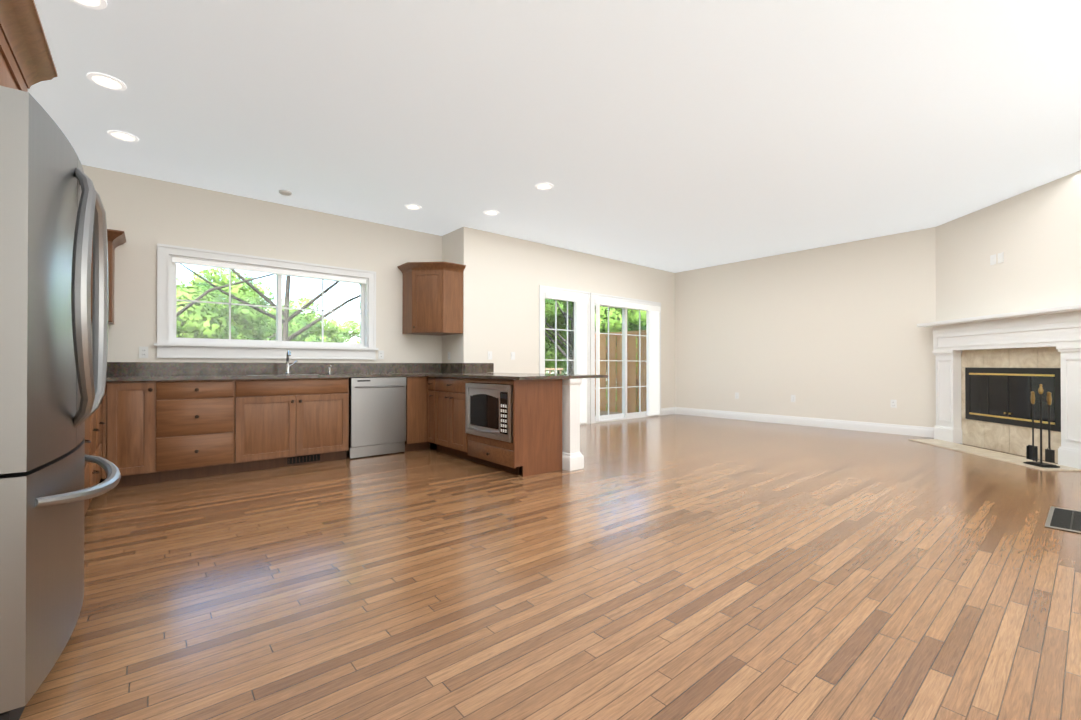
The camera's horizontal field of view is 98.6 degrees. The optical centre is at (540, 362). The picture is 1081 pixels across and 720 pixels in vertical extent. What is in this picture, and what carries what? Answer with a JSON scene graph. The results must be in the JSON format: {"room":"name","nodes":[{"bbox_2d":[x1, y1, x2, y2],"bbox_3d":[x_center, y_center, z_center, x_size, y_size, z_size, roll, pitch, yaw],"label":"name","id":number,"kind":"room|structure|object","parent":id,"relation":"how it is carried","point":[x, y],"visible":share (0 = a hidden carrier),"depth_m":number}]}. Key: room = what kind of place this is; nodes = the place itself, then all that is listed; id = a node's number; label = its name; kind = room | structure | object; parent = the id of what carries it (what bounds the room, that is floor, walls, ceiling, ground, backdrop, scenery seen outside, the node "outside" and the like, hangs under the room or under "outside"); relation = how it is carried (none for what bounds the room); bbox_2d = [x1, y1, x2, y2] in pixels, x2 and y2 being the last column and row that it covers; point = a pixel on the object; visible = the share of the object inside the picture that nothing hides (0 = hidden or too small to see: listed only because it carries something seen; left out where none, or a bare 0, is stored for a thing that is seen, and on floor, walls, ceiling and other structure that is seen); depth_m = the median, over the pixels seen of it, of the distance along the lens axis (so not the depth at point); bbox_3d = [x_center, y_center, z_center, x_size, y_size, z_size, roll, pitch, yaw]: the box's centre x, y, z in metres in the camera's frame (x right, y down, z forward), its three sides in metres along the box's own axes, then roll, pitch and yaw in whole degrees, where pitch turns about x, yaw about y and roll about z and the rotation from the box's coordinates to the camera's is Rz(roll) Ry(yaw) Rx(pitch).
{"room":"kitchen","nodes":[
{"label":"kitchen","id":0,"kind":"room"},
{"bbox_2d":[106,362,113,381],"bbox_3d":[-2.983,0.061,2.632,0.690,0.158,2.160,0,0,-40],"label":"countertop","id":1,"kind":"structure","parent":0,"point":[110,365],"depth_m":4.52},
{"bbox_2d":[82,165,441,362],"bbox_3d":[-3.122,-0.428,5.551,4.530,2.910,0.150,0,0,-40],"label":"wall","id":2,"kind":"structure","parent":0,"point":[146,215],"depth_m":5.20},
{"bbox_2d":[139,347,147,357],"bbox_3d":[-4.014,-0.107,4.698,0.072,0.116,0.007,0,0,-40],"label":"electrical outlet","id":3,"kind":"object","parent":2,"relation":"attached to","point":[143,352],"visible":1,"depth_m":4.70},
{"bbox_2d":[154,243,378,359],"bbox_3d":[-3.104,-0.634,5.529,2.300,1.172,0.202,0,0,-40],"label":"kitchen window","id":4,"kind":"structure","parent":2,"relation":"in","point":[168,344],"depth_m":5.34},
{"bbox_2d":[378,350,383,358],"bbox_3d":[-2.148,-0.109,6.262,0.072,0.116,0.007,0,0,-40],"label":"electrical outlet","id":5,"kind":"object","parent":2,"relation":"attached to","point":[380,354],"visible":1,"depth_m":6.25},
{"bbox_2d":[397,262,465,335],"bbox_3d":[-1.496,-0.868,6.369,0.682,0.930,0.682,0,0,-40],"label":"upper cabinet","id":6,"kind":"object","parent":2,"relation":"attached to","point":[432,298],"visible":1,"depth_m":6.21},
{"bbox_2d":[442,229,457,362],"bbox_3d":[-1.245,-0.421,6.720,0.150,2.910,0.470,0,0,-40],"label":"wall","id":7,"kind":"structure","parent":0,"point":[450,255],"depth_m":6.66},
{"bbox_2d":[19,412,1080,719],"bbox_3d":[1.157,1.061,4.328,9.530,0.080,7.510,0,0,-40],"label":"floor","id":8,"kind":"structure","parent":0,"point":[675,566],"depth_m":2.08},
{"bbox_2d":[0,86,120,719],"bbox_3d":[-1.860,0.137,1.458,0.806,1.737,0.934,0,0,-40],"label":"refrigerator","id":9,"kind":"object","parent":8,"relation":"on","point":[53,364],"visible":1,"depth_m":1.34},
{"bbox_2d":[84,401,104,515],"bbox_3d":[-3.361,0.579,3.070,0.680,0.870,3.333,0,0,-40],"label":"base cabinet","id":10,"kind":"object","parent":8,"relation":"on","point":[93,445],"visible":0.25,"depth_m":3.07},
{"bbox_2d":[102,377,348,487],"bbox_3d":[-3.094,0.588,4.706,1.895,0.870,1.169,0,0,-40],"label":"base cabinet","id":11,"kind":"object","parent":8,"relation":"on","point":[161,431],"visible":0.98,"depth_m":4.17},
{"bbox_2d":[349,377,405,457],"bbox_3d":[-1.938,0.587,5.301,0.608,0.854,0.666,0,0,-40],"label":"dishwasher","id":12,"kind":"object","parent":8,"relation":"on","point":[377,415],"visible":0.96,"depth_m":5.07},
{"bbox_2d":[404,376,423,451],"bbox_3d":[-1.790,0.594,5.819,0.256,0.870,1.138,0,0,-40],"label":"base cabinet","id":13,"kind":"object","parent":8,"relation":"on","point":[414,384],"depth_m":5.37},
{"bbox_2d":[114,362,493,380],"bbox_3d":[-2.580,0.074,5.139,4.530,0.158,1.167,0,0,-40],"label":"countertop","id":14,"kind":"structure","parent":13,"relation":"on","point":[136,371],"depth_m":5.14},
{"bbox_2d":[249,350,330,378],"bbox_3d":[-2.658,0.101,5.018,0.913,0.487,0.613,0,0,-40],"label":"sink faucet","id":15,"kind":"object","parent":14,"relation":"in","point":[287,363],"visible":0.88,"depth_m":5.21},
{"bbox_2d":[422,370,607,379],"bbox_3d":[-0.337,0.139,5.076,1.167,0.028,1.810,0,0,-40],"label":"countertop","id":16,"kind":"structure","parent":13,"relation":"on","point":[485,374],"depth_m":4.72},
{"bbox_2d":[424,376,431,448],"bbox_3d":[-1.058,0.592,5.527,0.530,0.870,0.290,0,0,-40],"label":"base cabinet","id":17,"kind":"object","parent":8,"relation":"on","point":[427,379],"depth_m":5.43},
{"bbox_2d":[432,376,511,459],"bbox_3d":[-0.793,0.591,5.211,0.530,0.870,0.765,0,0,-40],"label":"base cabinet","id":18,"kind":"object","parent":8,"relation":"on","point":[435,409],"depth_m":5.01},
{"bbox_2d":[465,383,512,442],"bbox_3d":[-0.345,0.457,4.572,0.483,0.510,0.778,0,0,-40],"label":"microwave","id":19,"kind":"object","parent":18,"relation":"in","point":[489,411],"visible":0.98,"depth_m":4.39},
{"bbox_2d":[468,428,559,476],"bbox_3d":[-0.284,0.871,4.602,0.530,0.302,0.820,0,0,-40],"label":"base cabinet","id":20,"kind":"object","parent":8,"relation":"on","point":[536,452],"depth_m":4.29},
{"bbox_2d":[562,378,583,470],"bbox_3d":[0.290,0.587,4.517,0.186,0.870,0.186,0,0,-40],"label":"support post","id":21,"kind":"object","parent":8,"relation":"on","point":[572,457],"visible":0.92,"depth_m":4.46},
{"bbox_2d":[908,304,1080,470],"bbox_3d":[5.101,0.242,5.302,0.498,1.568,2.200,0,0,5],"label":"fireplace","id":22,"kind":"object","parent":8,"relation":"on","point":[993,371],"visible":0.98,"depth_m":5.21},
{"bbox_2d":[1023,384,1059,467],"bbox_3d":[4.927,0.608,4.573,0.248,0.800,0.248,0,0,-40],"label":"fireplace tools","id":23,"kind":"object","parent":22,"relation":"on","point":[1032,452],"visible":1,"depth_m":4.57},
{"bbox_2d":[1045,506,1080,533],"bbox_3d":[3.413,1.009,2.983,0.620,0.008,0.210,0,0,-40],"label":"floor vent","id":24,"kind":"object","parent":8,"relation":"in","point":[1063,519],"visible":1,"depth_m":2.98},
{"bbox_2d":[27,0,1080,272],"bbox_3d":[1.157,-1.939,4.344,9.530,0.100,7.510,0,0,-40],"label":"ceiling","id":25,"kind":"structure","parent":0,"point":[673,136],"depth_m":3.48},
{"bbox_2d":[70,0,106,9],"bbox_3d":[-2.365,-1.895,2.389,0.200,0.008,0.200,0,0,-40],"label":"recessed light","id":26,"kind":"object","parent":25,"relation":"in","point":[96,4],"visible":1,"depth_m":2.45},
{"bbox_2d":[86,72,126,90],"bbox_3d":[-2.918,-1.891,3.127,0.200,0.008,0.200,0,0,-40],"label":"recessed light","id":27,"kind":"object","parent":25,"relation":"in","point":[106,81],"visible":1,"depth_m":3.12},
{"bbox_2d":[107,130,138,141],"bbox_3d":[-3.477,-1.887,3.872,0.200,0.008,0.200,0,0,-40],"label":"recessed light","id":28,"kind":"object","parent":25,"relation":"in","point":[122,136],"visible":1,"depth_m":3.86},
{"bbox_2d":[279,190,291,195],"bbox_3d":[-2.807,-1.869,5.112,0.124,0.032,0.124,0,0,-40],"label":"smoke detector","id":29,"kind":"object","parent":25,"relation":"attached to","point":[285,192],"visible":1,"depth_m":5.08},
{"bbox_2d":[405,204,421,209],"bbox_3d":[-1.536,-1.878,5.603,0.200,0.008,0.200,0,0,-40],"label":"recessed light","id":30,"kind":"object","parent":25,"relation":"in","point":[412,206],"visible":1,"depth_m":5.60},
{"bbox_2d":[483,210,498,215],"bbox_3d":[-0.616,-1.877,5.813,0.200,0.008,0.200,0,0,-40],"label":"recessed light","id":31,"kind":"object","parent":25,"relation":"in","point":[491,212],"visible":1,"depth_m":5.81},
{"bbox_2d":[535,182,553,189],"bbox_3d":[0.040,-1.881,4.953,0.200,0.008,0.200,0,0,-40],"label":"recessed light","id":32,"kind":"object","parent":25,"relation":"in","point":[544,186],"visible":0.98,"depth_m":4.96},
{"bbox_2d":[458,226,674,407],"bbox_3d":[0.870,-0.414,8.088,5.150,2.910,0.150,0,0,-40],"label":"wall","id":33,"kind":"structure","parent":0,"point":[504,277],"depth_m":7.05},
{"bbox_2d":[488,351,491,359],"bbox_3d":[-0.722,-0.107,6.647,0.072,0.116,0.010,0,0,-40],"label":"light switch","id":34,"kind":"object","parent":33,"relation":"attached to","point":[489,355],"visible":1,"depth_m":6.65},
{"bbox_2d":[511,352,514,359],"bbox_3d":[-0.408,-0.105,6.910,0.072,0.116,0.010,0,0,-40],"label":"light switch","id":35,"kind":"object","parent":33,"relation":"attached to","point":[512,355],"visible":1,"depth_m":6.91},
{"bbox_2d":[539,285,589,424],"bbox_3d":[0.362,-0.085,7.642,1.112,2.246,0.172,0,0,-40],"label":"window","id":36,"kind":"structure","parent":33,"relation":"in","point":[542,319],"depth_m":7.57},
{"bbox_2d":[545,292,587,423],"bbox_3d":[0.432,-0.052,7.559,0.890,2.110,0.092,0,0,-40],"label":"window frame","id":37,"kind":"structure","parent":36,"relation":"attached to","point":[580,334],"depth_m":7.70},
{"bbox_2d":[590,293,660,423],"bbox_3d":[1.577,-0.079,8.660,2.002,2.246,0.172,0,0,-40],"label":"door","id":38,"kind":"structure","parent":33,"relation":"in","point":[624,415],"depth_m":8.61},
{"bbox_2d":[595,299,659,420],"bbox_3d":[1.646,-0.047,8.577,1.780,2.110,0.092,0,0,-40],"label":"door frame","id":39,"kind":"structure","parent":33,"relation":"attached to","point":[652,365],"depth_m":8.93},
{"bbox_2d":[661,407,674,414],"bbox_3d":[2.577,0.978,9.403,0.494,0.140,0.015,0,0,-40],"label":"baseboard","id":40,"kind":"structure","parent":33,"relation":"attached to","point":[664,411],"depth_m":9.40},
{"bbox_2d":[675,227,935,426],"bbox_3d":[4.235,-0.415,7.965,0.150,2.910,4.360,0,0,-40],"label":"wall","id":41,"kind":"structure","parent":0,"point":[834,332],"depth_m":7.54},
{"bbox_2d":[675,407,933,437],"bbox_3d":[4.117,0.970,7.966,0.020,0.140,4.195,0,0,-40],"label":"baseboard","id":42,"kind":"structure","parent":41,"relation":"attached to","point":[920,431],"depth_m":7.52},
{"bbox_2d":[891,400,896,407],"bbox_3d":[5.138,0.594,6.759,0.007,0.116,0.072,0,0,-40],"label":"outlet","id":43,"kind":"object","parent":41,"relation":"attached to","point":[893,403],"visible":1,"depth_m":6.75},
{"bbox_2d":[936,170,1080,321],"bbox_3d":[5.373,-0.432,4.681,0.150,2.910,3.536,0,0,5],"label":"wall","id":44,"kind":"structure","parent":0,"point":[1034,235],"depth_m":5.23},
{"bbox_2d":[990,254,995,264],"bbox_3d":[5.365,-1.223,5.507,0.010,0.116,0.072,0,0,5],"label":"light switch","id":45,"kind":"object","parent":44,"relation":"attached to","point":[992,259],"visible":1,"depth_m":5.50},
{"bbox_2d":[998,252,1003,262],"bbox_3d":[5.356,-1.223,5.408,0.010,0.116,0.072,0,0,5],"label":"light switch","id":46,"kind":"object","parent":44,"relation":"attached to","point":[1000,257],"visible":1,"depth_m":5.40},
{"bbox_3d":[-2.437,-0.450,1.323,0.150,2.910,7.210,0,0,-40],"label":"wall","id":47,"kind":"structure","parent":0,"visible":0},
{"bbox_2d":[0,0,125,323],"bbox_3d":[-2.955,-0.805,2.647,0.747,0.835,4.513,0,0,-40],"label":"upper cabinet","id":48,"kind":"object","parent":47,"relation":"attached to","point":[26,60],"visible":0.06,"depth_m":1.73},
{"label":"outside","id":49,"kind":"structure","parent":0,"visible":0},
{"bbox_3d":[-23.804,3.740,36.178,90.000,0.100,73.380,0,0,-40],"label":"ground","id":50,"kind":"structure","parent":49,"visible":0},
{"bbox_2d":[176,263,645,410],"bbox_3d":[-10.737,-1.683,27.137,51.951,12.008,41.563,0,0,-40],"label":"trees","id":51,"kind":"object","parent":50,"relation":"on","point":[345,332],"depth_m":18.78},
{"bbox_2d":[545,368,619,415],"bbox_3d":[0.077,1.834,9.599,3.850,3.430,3.195,0,0,-40],"label":"deck","id":52,"kind":"object","parent":50,"relation":"on","point":[601,412],"depth_m":10.65},
{"bbox_2d":[595,330,646,412],"bbox_3d":[1.784,0.178,10.357,0.110,1.850,2.140,0,0,-40],"label":"fence","id":53,"kind":"object","parent":52,"relation":"on","point":[635,378],"depth_m":10.30}
]}

